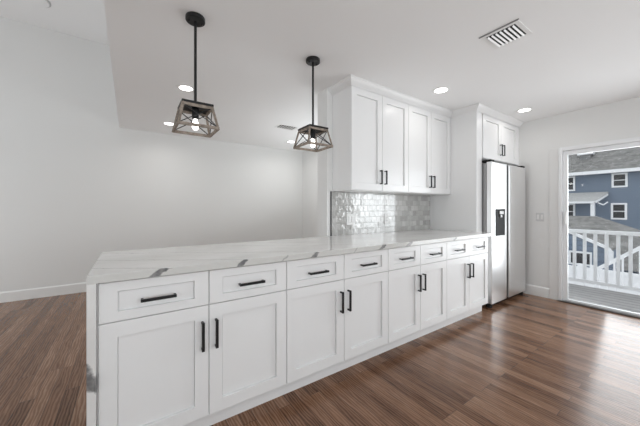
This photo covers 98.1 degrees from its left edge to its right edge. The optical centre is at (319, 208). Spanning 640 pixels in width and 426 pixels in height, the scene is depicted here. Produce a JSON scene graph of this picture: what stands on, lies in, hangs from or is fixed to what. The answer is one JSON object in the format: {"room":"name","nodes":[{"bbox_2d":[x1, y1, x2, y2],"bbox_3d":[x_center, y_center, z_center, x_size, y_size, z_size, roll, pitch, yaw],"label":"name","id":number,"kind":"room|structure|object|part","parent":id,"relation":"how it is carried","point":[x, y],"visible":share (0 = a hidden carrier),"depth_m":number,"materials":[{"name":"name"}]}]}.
{"room":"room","nodes":[
{"label":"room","id":0,"kind":"room"},
{"bbox_2d":[0,0,108,44],"bbox_3d":[-2.255,-2.472,0.260,3.176,0.100,7.580,0,0,-34],"label":"ceiling","id":1,"kind":"structure","parent":0,"point":[86,19],"depth_m":3.51,"materials":[{"name":"paint"}]},
{"bbox_2d":[25,0,50,7],"bbox_3d":[-3.300,-2.413,3.217,0.270,0.018,0.270,0,0,-34],"label":"recessed light","id":2,"kind":"object","parent":1,"relation":"in","point":[40,3],"visible":1,"depth_m":3.26,"materials":[{"name":"plastic"}]},
{"bbox_2d":[0,16,301,291],"bbox_3d":[-2.378,-0.614,4.711,8.010,3.817,0.100,0,0,-34],"label":"wall","id":3,"kind":"structure","parent":0,"point":[76,186],"depth_m":4.02,"materials":[{"name":"paint"}]},
{"bbox_2d":[0,282,85,302],"bbox_3d":[-2.971,1.128,4.235,6.295,0.133,0.014,0,0,-34],"label":"baseboard","id":4,"kind":"structure","parent":3,"relation":"attached to","point":[8,296],"depth_m":3.71,"materials":[{"name":"paint"}]},
{"bbox_2d":[302,147,317,237],"bbox_3d":[0.436,-0.010,4.926,0.105,2.410,2.730,0,0,-34],"label":"wall","id":5,"kind":"structure","parent":0,"point":[309,158],"depth_m":5.79,"materials":[{"name":"paint"}]},
{"bbox_2d":[0,292,639,425],"bbox_3d":[-0.221,1.245,1.656,7.910,0.100,7.380,0,0,-34],"label":"floor","id":6,"kind":"structure","parent":0,"point":[525,359],"depth_m":1.97,"materials":[{"name":"brown wood"}]},
{"bbox_2d":[97,261,285,425],"bbox_3d":[-0.782,0.757,1.745,0.918,0.876,0.769,0,0,-34],"label":"base cabinet","id":7,"kind":"object","parent":6,"relation":"on","point":[208,347],"visible":0.96,"depth_m":1.41,"materials":[{"name":"paint"}]},
{"bbox_3d":[-0.776,0.416,1.336,0.453,0.176,0.020,0,0,-34],"label":"drawer","id":8,"kind":"part","parent":7,"relation":"part of","materials":[{"name":"paint"}]},
{"bbox_3d":[-0.776,0.797,1.336,0.453,0.578,0.020,0,0,-34],"label":"door","id":9,"kind":"part","parent":7,"relation":"part of","materials":[{"name":"paint"}]},
{"bbox_3d":[-0.761,0.423,1.313,0.147,0.014,0.034,0,0,-34],"label":"handle","id":10,"kind":"part","parent":7,"relation":"part of","materials":[{"name":"black metal"}]},
{"bbox_3d":[-0.600,0.658,1.423,0.014,0.147,0.034,0,0,-34],"label":"handle","id":11,"kind":"part","parent":7,"relation":"part of","materials":[{"name":"black metal"}]},
{"bbox_3d":[-0.544,0.658,1.462,0.014,0.147,0.034,0,0,-34],"label":"handle","id":12,"kind":"part","parent":7,"relation":"part of","materials":[{"name":"black metal"}]},
{"bbox_3d":[-0.399,0.416,1.594,0.453,0.176,0.020,0,0,-34],"label":"drawer","id":13,"kind":"part","parent":7,"relation":"part of","materials":[{"name":"paint"}]},
{"bbox_3d":[-0.399,0.797,1.594,0.453,0.578,0.020,0,0,-34],"label":"door","id":14,"kind":"part","parent":7,"relation":"part of","materials":[{"name":"paint"}]},
{"bbox_3d":[-0.384,0.423,1.572,0.147,0.014,0.034,0,0,-34],"label":"handle","id":15,"kind":"part","parent":7,"relation":"part of","materials":[{"name":"black metal"}]},
{"bbox_2d":[86,229,491,425],"bbox_3d":[0.273,0.740,2.478,3.549,0.910,0.777,0,0,-34],"label":"countertop","id":16,"kind":"structure","parent":6,"relation":"on","point":[113,266],"depth_m":1.67,"materials":[{"name":"stone"}]},
{"bbox_3d":[-1.177,0.757,1.482,0.030,0.876,0.777,0,0,-34],"label":"waterfall panel","id":17,"kind":"part","parent":16,"relation":"part of","materials":[{"name":"stone"}]},
{"bbox_2d":[282,249,387,394],"bbox_3d":[-0.026,0.757,2.263,0.914,0.876,0.769,0,0,-34],"label":"base cabinet","id":18,"kind":"object","parent":6,"relation":"on","point":[337,305],"visible":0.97,"depth_m":1.93,"materials":[{"name":"paint"}]},
{"bbox_3d":[-0.022,0.416,1.853,0.453,0.176,0.020,0,0,-34],"label":"drawer","id":19,"kind":"part","parent":18,"relation":"part of","materials":[{"name":"paint"}]},
{"bbox_3d":[-0.022,0.797,1.853,0.453,0.578,0.020,0,0,-34],"label":"door","id":20,"kind":"part","parent":18,"relation":"part of","materials":[{"name":"paint"}]},
{"bbox_3d":[-0.007,0.423,1.831,0.147,0.014,0.034,0,0,-34],"label":"handle","id":21,"kind":"part","parent":18,"relation":"part of","materials":[{"name":"black metal"}]},
{"bbox_3d":[0.154,0.658,1.941,0.014,0.147,0.034,0,0,-34],"label":"handle","id":22,"kind":"part","parent":18,"relation":"part of","materials":[{"name":"black metal"}]},
{"bbox_3d":[0.210,0.658,1.980,0.014,0.147,0.034,0,0,-34],"label":"handle","id":23,"kind":"part","parent":18,"relation":"part of","materials":[{"name":"black metal"}]},
{"bbox_3d":[0.355,0.797,2.112,0.453,0.578,0.020,0,0,-34],"label":"door","id":24,"kind":"part","parent":18,"relation":"part of","materials":[{"name":"paint"}]},
{"bbox_3d":[0.355,0.416,2.112,0.453,0.176,0.020,0,0,-34],"label":"drawer","id":25,"kind":"part","parent":18,"relation":"part of","materials":[{"name":"paint"}]},
{"bbox_3d":[0.370,0.423,2.090,0.147,0.014,0.034,0,0,-34],"label":"handle","id":26,"kind":"part","parent":18,"relation":"part of","materials":[{"name":"black metal"}]},
{"bbox_2d":[382,242,446,352],"bbox_3d":[0.694,0.757,2.757,0.832,0.876,0.769,0,0,-34],"label":"base cabinet","id":27,"kind":"object","parent":6,"relation":"on","point":[417,274],"visible":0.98,"depth_m":2.44,"materials":[{"name":"paint"}]},
{"bbox_3d":[0.715,0.416,2.359,0.412,0.176,0.020,0,0,-34],"label":"drawer","id":28,"kind":"part","parent":27,"relation":"part of","materials":[{"name":"paint"}]},
{"bbox_3d":[0.715,0.797,2.359,0.412,0.578,0.020,0,0,-34],"label":"door","id":29,"kind":"part","parent":27,"relation":"part of","materials":[{"name":"paint"}]},
{"bbox_3d":[0.874,0.658,2.435,0.014,0.147,0.034,0,0,-34],"label":"handle","id":30,"kind":"part","parent":27,"relation":"part of","materials":[{"name":"black metal"}]},
{"bbox_3d":[1.058,0.416,2.595,0.412,0.176,0.020,0,0,-34],"label":"drawer","id":31,"kind":"part","parent":27,"relation":"part of","materials":[{"name":"paint"}]},
{"bbox_3d":[1.058,0.797,2.595,0.412,0.578,0.020,0,0,-34],"label":"door","id":32,"kind":"part","parent":27,"relation":"part of","materials":[{"name":"paint"}]},
{"bbox_2d":[430,111,481,231],"bbox_3d":[1.729,0.015,3.575,0.127,2.360,0.619,0,0,-34],"label":"refrigerator surround","id":33,"kind":"object","parent":6,"relation":"on","point":[460,210],"visible":0.36,"depth_m":3.42,"materials":[{"name":"paint"}]},
{"bbox_2d":[440,237,487,327],"bbox_3d":[1.380,0.757,3.228,0.832,0.876,0.769,0,0,-34],"label":"base cabinet","id":34,"kind":"object","parent":6,"relation":"on","point":[467,259],"visible":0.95,"depth_m":2.91,"materials":[{"name":"paint"}]},
{"bbox_3d":[1.401,0.416,2.830,0.412,0.176,0.020,0,0,-34],"label":"drawer","id":35,"kind":"part","parent":34,"relation":"part of","materials":[{"name":"paint"}]},
{"bbox_3d":[1.401,0.797,2.830,0.412,0.578,0.020,0,0,-34],"label":"door","id":36,"kind":"part","parent":34,"relation":"part of","materials":[{"name":"paint"}]},
{"bbox_3d":[1.560,0.658,2.906,0.014,0.147,0.034,0,0,-34],"label":"handle","id":37,"kind":"part","parent":34,"relation":"part of","materials":[{"name":"black metal"}]},
{"bbox_3d":[1.744,0.416,3.066,0.412,0.176,0.020,0,0,-34],"label":"drawer","id":38,"kind":"part","parent":34,"relation":"part of","materials":[{"name":"paint"}]},
{"bbox_3d":[1.744,0.797,3.066,0.412,0.578,0.020,0,0,-34],"label":"door","id":39,"kind":"part","parent":34,"relation":"part of","materials":[{"name":"paint"}]},
{"bbox_2d":[482,159,525,307],"bbox_3d":[2.248,0.307,3.840,0.998,1.775,0.722,0,0,-34],"label":"refrigerator","id":40,"kind":"object","parent":6,"relation":"on","point":[503,185],"visible":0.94,"depth_m":3.47,"materials":[{"name":"grey metal"}]},
{"bbox_3d":[2.176,0.293,3.417,0.402,1.693,0.062,0,0,-34],"label":"door","id":41,"kind":"part","parent":40,"relation":"part of","materials":[{"name":"silver metal"}]},
{"bbox_3d":[2.607,0.293,3.713,0.522,1.693,0.062,0,0,-34],"label":"door","id":42,"kind":"part","parent":40,"relation":"part of","materials":[{"name":"silver metal"}]},
{"bbox_2d":[104,0,639,151],"bbox_3d":[1.047,-1.869,2.526,4.834,1.307,7.580,0,0,-34],"label":"ceiling","id":43,"kind":"structure","parent":0,"point":[253,69],"depth_m":2.23,"materials":[{"name":"paint"}]},
{"bbox_2d":[162,122,173,125],"bbox_3d":[-2.168,-1.212,3.988,0.172,0.006,0.172,0,0,-34],"label":"recessed light","id":44,"kind":"object","parent":43,"relation":"in","point":[165,123],"visible":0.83,"depth_m":3.98,"materials":[{"name":"white"}]},
{"bbox_2d":[176,84,193,91],"bbox_3d":[-1.356,-1.212,2.810,0.172,0.006,0.172,0,0,-34],"label":"recessed light","id":45,"kind":"object","parent":43,"relation":"in","point":[182,87],"visible":0.95,"depth_m":2.81,"materials":[{"name":"white plastic"}]},
{"bbox_2d":[179,86,192,90],"bbox_3d":[-1.356,-1.213,2.810,0.123,0.002,0.123,0,0,-34],"label":"diffuser","id":46,"kind":"object","parent":45,"relation":"attached to","point":[183,88],"depth_m":2.81,"materials":[{"name":"white plastic"}]},
{"bbox_2d":[172,11,219,137],"bbox_3d":[-0.794,-0.852,1.770,0.245,0.726,0.245,0,0,-34],"label":"pendant light","id":47,"kind":"object","parent":43,"relation":"hanging from","point":[196,108],"visible":1,"depth_m":1.76,"materials":[{"name":"black metal"}]},
{"bbox_3d":[-0.794,-0.644,1.770,0.182,0.014,0.182,0,0,-34],"label":"plate","id":48,"kind":"part","parent":47,"relation":"part of","materials":[{"name":"brown wood"}]},
{"bbox_2d":[192,107,198,119],"bbox_3d":[-0.794,-0.601,1.770,0.042,0.072,0.042,0,0,-34],"label":"socket","id":49,"kind":"object","parent":47,"relation":"attached to","point":[196,109],"depth_m":1.75,"materials":[{"name":"black metal"}]},
{"bbox_3d":[-0.794,-0.920,1.770,0.017,0.538,0.017,0,0,-34],"label":"rod","id":50,"kind":"part","parent":47,"relation":"part of","materials":[{"name":"black metal"}]},
{"bbox_3d":[-0.794,-0.531,1.770,0.042,0.072,0.042,0,0,-34],"label":"bulb","id":51,"kind":"part","parent":47,"relation":"part of","materials":[{"name":"white glass"}]},
{"bbox_3d":[-0.794,-0.563,1.770,0.245,0.150,0.245,0,0,-34],"label":"cage frame","id":52,"kind":"part","parent":47,"relation":"part of","materials":[{"name":"brown wood"}]},
{"bbox_2d":[275,124,298,130],"bbox_3d":[-0.497,-1.207,4.171,0.320,0.015,0.200,0,0,-34],"label":"ceiling vent","id":53,"kind":"object","parent":43,"relation":"in","point":[281,126],"visible":1,"depth_m":4.15,"materials":[{"name":"white plastic"}]},
{"bbox_2d":[293,56,332,151],"bbox_3d":[-0.058,-0.852,2.270,0.245,0.726,0.245,0,0,-34],"label":"pendant light","id":54,"kind":"object","parent":43,"relation":"hanging from","point":[312,130],"visible":1,"depth_m":2.25,"materials":[{"name":"black"}]},
{"bbox_3d":[-0.058,-0.644,2.270,0.182,0.014,0.182,0,0,-34],"label":"plate","id":55,"kind":"part","parent":54,"relation":"part of","materials":[{"name":"brown wood"}]},
{"bbox_2d":[310,129,315,138],"bbox_3d":[-0.058,-0.601,2.270,0.042,0.072,0.042,0,0,-34],"label":"socket","id":56,"kind":"object","parent":54,"relation":"attached to","point":[312,134],"depth_m":2.25,"materials":[{"name":"black metal"}]},
{"bbox_3d":[-0.058,-0.920,2.270,0.017,0.538,0.017,0,0,-34],"label":"rod","id":57,"kind":"part","parent":54,"relation":"part of","materials":[{"name":"black metal"}]},
{"bbox_3d":[-0.058,-0.563,2.270,0.245,0.150,0.245,0,0,-34],"label":"cage frame","id":58,"kind":"part","parent":54,"relation":"part of","materials":[{"name":"brown wood"}]},
{"bbox_2d":[432,86,449,93],"bbox_3d":[1.244,-1.212,2.858,0.172,0.006,0.172,0,0,-34],"label":"recessed light","id":59,"kind":"object","parent":43,"relation":"in","point":[439,90],"visible":1,"depth_m":2.86,"materials":[{"name":"white plastic"}]},
{"bbox_2d":[435,88,446,92],"bbox_3d":[1.244,-1.213,2.858,0.123,0.002,0.123,0,0,-34],"label":"diffuser","id":60,"kind":"object","parent":59,"relation":"attached to","point":[437,90],"depth_m":2.86,"materials":[{"name":"white plastic"}]},
{"bbox_2d":[479,18,532,48],"bbox_3d":[1.306,-1.208,1.951,0.253,0.014,0.246,0,0,-34],"label":"ceiling vent","id":61,"kind":"object","parent":43,"relation":"in","point":[515,30],"visible":1,"depth_m":1.94,"materials":[{"name":"white plastic"}]},
{"bbox_2d":[516,108,532,112],"bbox_3d":[2.532,-1.212,3.439,0.172,0.006,0.172,0,0,-34],"label":"recessed light","id":62,"kind":"object","parent":43,"relation":"in","point":[522,110],"visible":1,"depth_m":3.44,"materials":[{"name":"white"}]},
{"bbox_2d":[318,88,428,236],"bbox_3d":[1.234,-0.010,3.716,2.939,2.410,0.170,0,0,-34],"label":"wall","id":63,"kind":"structure","parent":0,"point":[324,97],"depth_m":2.85,"materials":[{"name":"paint"}]},
{"bbox_2d":[332,85,407,193],"bbox_3d":[0.563,-0.672,2.948,0.832,1.000,0.333,0,0,-34],"label":"upper cabinet","id":64,"kind":"object","parent":63,"relation":"attached to","point":[370,129],"visible":1,"depth_m":2.79,"materials":[{"name":"paint"}]},
{"bbox_3d":[0.460,-0.664,2.730,0.412,0.972,0.020,0,0,-34],"label":"door","id":65,"kind":"part","parent":64,"relation":"part of","materials":[{"name":"paint"}]},
{"bbox_3d":[0.619,-0.312,2.806,0.014,0.142,0.034,0,0,-34],"label":"handle","id":66,"kind":"part","parent":64,"relation":"part of","materials":[{"name":"black metal"}]},
{"bbox_3d":[0.675,-0.312,2.844,0.014,0.142,0.034,0,0,-34],"label":"handle","id":67,"kind":"part","parent":64,"relation":"part of","materials":[{"name":"black metal"}]},
{"bbox_3d":[0.804,-0.664,2.965,0.412,0.972,0.020,0,0,-34],"label":"door","id":68,"kind":"part","parent":64,"relation":"part of","materials":[{"name":"paint"}]},
{"bbox_2d":[330,191,429,235],"bbox_3d":[0.804,0.057,3.310,1.689,0.456,0.010,0,0,-34],"label":"backsplash","id":69,"kind":"structure","parent":63,"relation":"attached to","point":[406,212],"depth_m":3.21,"materials":[{"name":"tile"}]},
{"bbox_3d":[0.112,0.057,2.835,0.010,0.456,0.010,0,0,-34],"label":"edge trim","id":70,"kind":"part","parent":69,"relation":"part of","materials":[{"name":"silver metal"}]},
{"bbox_2d":[346,214,354,224],"bbox_3d":[0.331,0.120,2.976,0.116,0.116,0.010,0,0,-34],"label":"wall switch","id":71,"kind":"object","parent":69,"relation":"attached to","point":[350,218],"visible":1,"depth_m":2.97,"materials":[{"name":"white plastic"}]},
{"bbox_2d":[384,214,388,223],"bbox_3d":[0.791,0.130,3.292,0.072,0.116,0.010,0,0,-34],"label":"electrical outlet","id":72,"kind":"object","parent":69,"relation":"attached to","point":[386,216],"visible":1,"depth_m":3.28,"materials":[{"name":"white plastic"}]},
{"bbox_2d":[392,104,449,195],"bbox_3d":[1.249,-0.672,3.420,0.832,1.000,0.333,0,0,-34],"label":"upper cabinet","id":73,"kind":"object","parent":63,"relation":"attached to","point":[428,131],"visible":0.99,"depth_m":3.28,"materials":[{"name":"paint"}]},
{"bbox_3d":[1.147,-0.664,3.201,0.412,0.972,0.020,0,0,-34],"label":"door","id":74,"kind":"part","parent":73,"relation":"part of","materials":[{"name":"paint"}]},
{"bbox_3d":[1.490,-0.664,3.436,0.412,0.972,0.020,0,0,-34],"label":"door","id":75,"kind":"part","parent":73,"relation":"part of","materials":[{"name":"paint"}]},
{"bbox_2d":[328,75,523,127],"bbox_3d":[1.522,-1.183,3.271,3.005,0.064,0.381,0,0,-24],"label":"crown molding","id":76,"kind":"structure","parent":63,"relation":"attached to","point":[350,80],"depth_m":3.08,"materials":[{"name":"paint"}]},
{"bbox_2d":[482,113,518,165],"bbox_3d":[2.235,-0.891,3.902,1.076,0.560,0.653,0,0,-34],"label":"upper cabinet","id":77,"kind":"object","parent":63,"relation":"attached to","point":[500,139],"visible":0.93,"depth_m":3.62,"materials":[{"name":"paint"}]},
{"bbox_3d":[2.175,-0.882,3.518,0.477,0.534,0.020,0,0,-34],"label":"door","id":78,"kind":"part","parent":77,"relation":"part of","materials":[{"name":"paint"}]},
{"bbox_3d":[2.572,-0.882,3.791,0.477,0.534,0.020,0,0,-34],"label":"door","id":79,"kind":"part","parent":77,"relation":"part of","materials":[{"name":"paint"}]},
{"bbox_2d":[512,97,639,287],"bbox_3d":[3.019,0.040,3.819,0.120,2.510,7.480,0,0,-34],"label":"wall","id":80,"kind":"structure","parent":0,"point":[618,120],"depth_m":3.71,"materials":[{"name":"paint"}]},
{"bbox_2d":[523,284,548,297],"bbox_3d":[2.761,1.128,4.077,0.014,0.133,0.962,0,0,-34],"label":"baseboard","id":81,"kind":"structure","parent":80,"relation":"attached to","point":[530,289],"depth_m":3.78,"materials":[{"name":"paint"}]},
{"bbox_2d":[536,213,543,220],"bbox_3d":[2.978,0.120,3.763,0.010,0.116,0.088,0,0,-34],"label":"wall switch","id":82,"kind":"object","parent":80,"relation":"attached to","point":[539,216],"visible":1,"depth_m":3.76,"materials":[{"name":"grey plastic"}]},
{"bbox_2d":[549,148,557,299],"bbox_3d":[3.063,0.208,3.640,0.010,1.974,0.096,0,0,-34],"label":"trim","id":83,"kind":"structure","parent":80,"relation":"attached to","point":[553,153],"depth_m":3.64,"materials":[{"name":"paint"}]},
{"bbox_2d":[558,137,639,318],"bbox_3d":[3.642,0.208,2.850,0.150,1.973,1.856,0,0,-34],"label":"door","id":84,"kind":"structure","parent":80,"relation":"in","point":[563,152],"depth_m":3.54,"materials":[{"name":"white plastic"}]},
{"bbox_3d":[3.122,0.125,3.529,0.048,0.180,0.026,0,0,-34],"label":"handle","id":85,"kind":"part","parent":84,"relation":"part of","materials":[{"name":"white plastic"}]},
{"label":"outside","id":86,"kind":"structure","parent":0,"visible":0},
{"bbox_2d":[568,283,639,312],"bbox_3d":[4.279,1.335,3.543,1.635,0.040,5.400,0,0,-34],"label":"deck","id":87,"kind":"object","parent":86,"point":[603,297],"depth_m":4.09,"materials":[{"name":"grey wood"}]},
{"bbox_2d":[568,229,639,291],"bbox_3d":[4.870,0.815,3.949,0.100,1.000,5.500,0,0,-34],"label":"deck railing","id":88,"kind":"object","parent":87,"relation":"on","point":[630,235],"visible":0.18,"depth_m":4.41,"materials":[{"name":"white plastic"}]},
{"bbox_3d":[4.870,0.388,3.949,0.090,0.057,5.400,0,0,-34],"label":"rail","id":89,"kind":"part","parent":88,"relation":"part of","materials":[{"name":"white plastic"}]},
{"bbox_3d":[4.870,1.212,3.949,0.044,0.055,5.400,0,0,-34],"label":"rail","id":90,"kind":"part","parent":88,"relation":"part of","materials":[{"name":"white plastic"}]},
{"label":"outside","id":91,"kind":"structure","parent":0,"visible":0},
{"bbox_3d":[25.144,4.445,29.386,65.280,0.100,80.000,0,0,-34],"label":"ground","id":92,"kind":"structure","parent":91,"visible":0},
{"bbox_2d":[568,192,608,215],"bbox_3d":[21.429,1.535,23.727,1.510,5.720,4.727,0,0,-34],"label":"porch roof","id":93,"kind":"structure","parent":92,"relation":"on","point":[592,198],"depth_m":22.68,"materials":[{"name":"grey"}]},
{"bbox_3d":[21.862,1.985,22.258,0.240,4.820,0.240,0,0,-34],"label":"post","id":94,"kind":"part","parent":93,"relation":"part of","materials":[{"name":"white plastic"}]},
{"bbox_2d":[568,226,615,270],"bbox_3d":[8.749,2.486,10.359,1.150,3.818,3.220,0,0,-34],"label":"house","id":95,"kind":"structure","parent":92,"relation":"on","point":[579,236],"depth_m":9.31,"materials":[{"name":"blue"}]},
{"bbox_3d":[8.815,1.700,9.410,0.010,0.350,0.480,0,0,-34],"label":"pane","id":96,"kind":"part","parent":95,"relation":"part of","materials":[{"name":"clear glass"}]},
{"bbox_2d":[568,147,639,229],"bbox_3d":[26.079,-1.305,26.389,10.230,11.400,27.000,0,0,-34],"label":"house","id":97,"kind":"structure","parent":92,"relation":"on","point":[616,172],"depth_m":22.52,"materials":[{"name":"blue wood"}]},
{"bbox_3d":[21.954,0.295,24.535,0.020,1.140,0.630,0,0,-34],"label":"pane","id":98,"kind":"part","parent":97,"relation":"part of","materials":[{"name":"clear glass"}]},
{"bbox_3d":[21.954,-2.140,24.535,0.020,1.030,0.630,0,0,-34],"label":"pane","id":99,"kind":"part","parent":97,"relation":"part of","materials":[{"name":"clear glass"}]},
{"bbox_2d":[577,152,594,159],"bbox_3d":[23.564,-4.425,24.602,0.900,0.840,1.000,0,0,-34],"label":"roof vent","id":100,"kind":"object","parent":97,"relation":"attached to","point":[584,156],"depth_m":24.32,"materials":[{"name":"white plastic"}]},
{"bbox_3d":[23.686,0.250,22.012,0.020,1.050,0.630,0,0,-34],"label":"pane","id":101,"kind":"part","parent":97,"relation":"part of","materials":[{"name":"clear glass"}]},
{"bbox_3d":[23.706,-2.215,21.983,0.020,0.880,0.620,0,0,-34],"label":"pane","id":102,"kind":"part","parent":97,"relation":"part of","materials":[{"name":"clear glass"}]},
{"bbox_2d":[568,216,639,273],"bbox_3d":[11.222,2.385,15.282,8.000,4.020,12.100,0,0,-34],"label":"roof","id":103,"kind":"object","parent":92,"relation":"on","point":[576,222],"visible":0.06,"depth_m":11.85,"materials":[{"name":"grey"}]},
{"bbox_2d":[568,263,639,294],"bbox_3d":[8.220,3.020,7.462,0.140,2.750,9.140,0,0,-34],"label":"fence","id":104,"kind":"object","parent":92,"relation":"on","point":[579,268],"visible":0.13,"depth_m":7.83,"materials":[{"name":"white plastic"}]},
{"bbox_3d":[7.711,3.020,8.204,0.140,2.750,0.140,0,0,-34],"label":"post","id":105,"kind":"part","parent":104,"relation":"part of","materials":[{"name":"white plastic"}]},
{"bbox_3d":[8.220,1.775,7.462,0.120,0.080,9.000,0,0,-34],"label":"cap rail","id":106,"kind":"part","parent":104,"relation":"part of","materials":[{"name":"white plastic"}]},
{"bbox_2d":[590,246,639,291],"bbox_3d":[6.883,2.245,5.876,0.100,4.300,1.700,0,0,-34],"label":"stair railing","id":107,"kind":"object","parent":92,"relation":"on","point":[613,261],"visible":0.36,"depth_m":6.24,"materials":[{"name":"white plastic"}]},
{"bbox_3d":[6.430,2.870,6.536,0.100,3.050,0.100,0,0,-34],"label":"post","id":108,"kind":"part","parent":107,"relation":"part of","materials":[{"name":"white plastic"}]},
{"bbox_3d":[6.877,0.795,5.885,0.060,1.377,1.569,0,0,-34],"label":"rail","id":109,"kind":"part","parent":107,"relation":"part of","materials":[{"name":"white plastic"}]},
{"bbox_3d":[6.877,1.555,5.885,0.060,1.377,1.569,0,0,-34],"label":"rail","id":110,"kind":"part","parent":107,"relation":"part of","materials":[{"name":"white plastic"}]}
]}

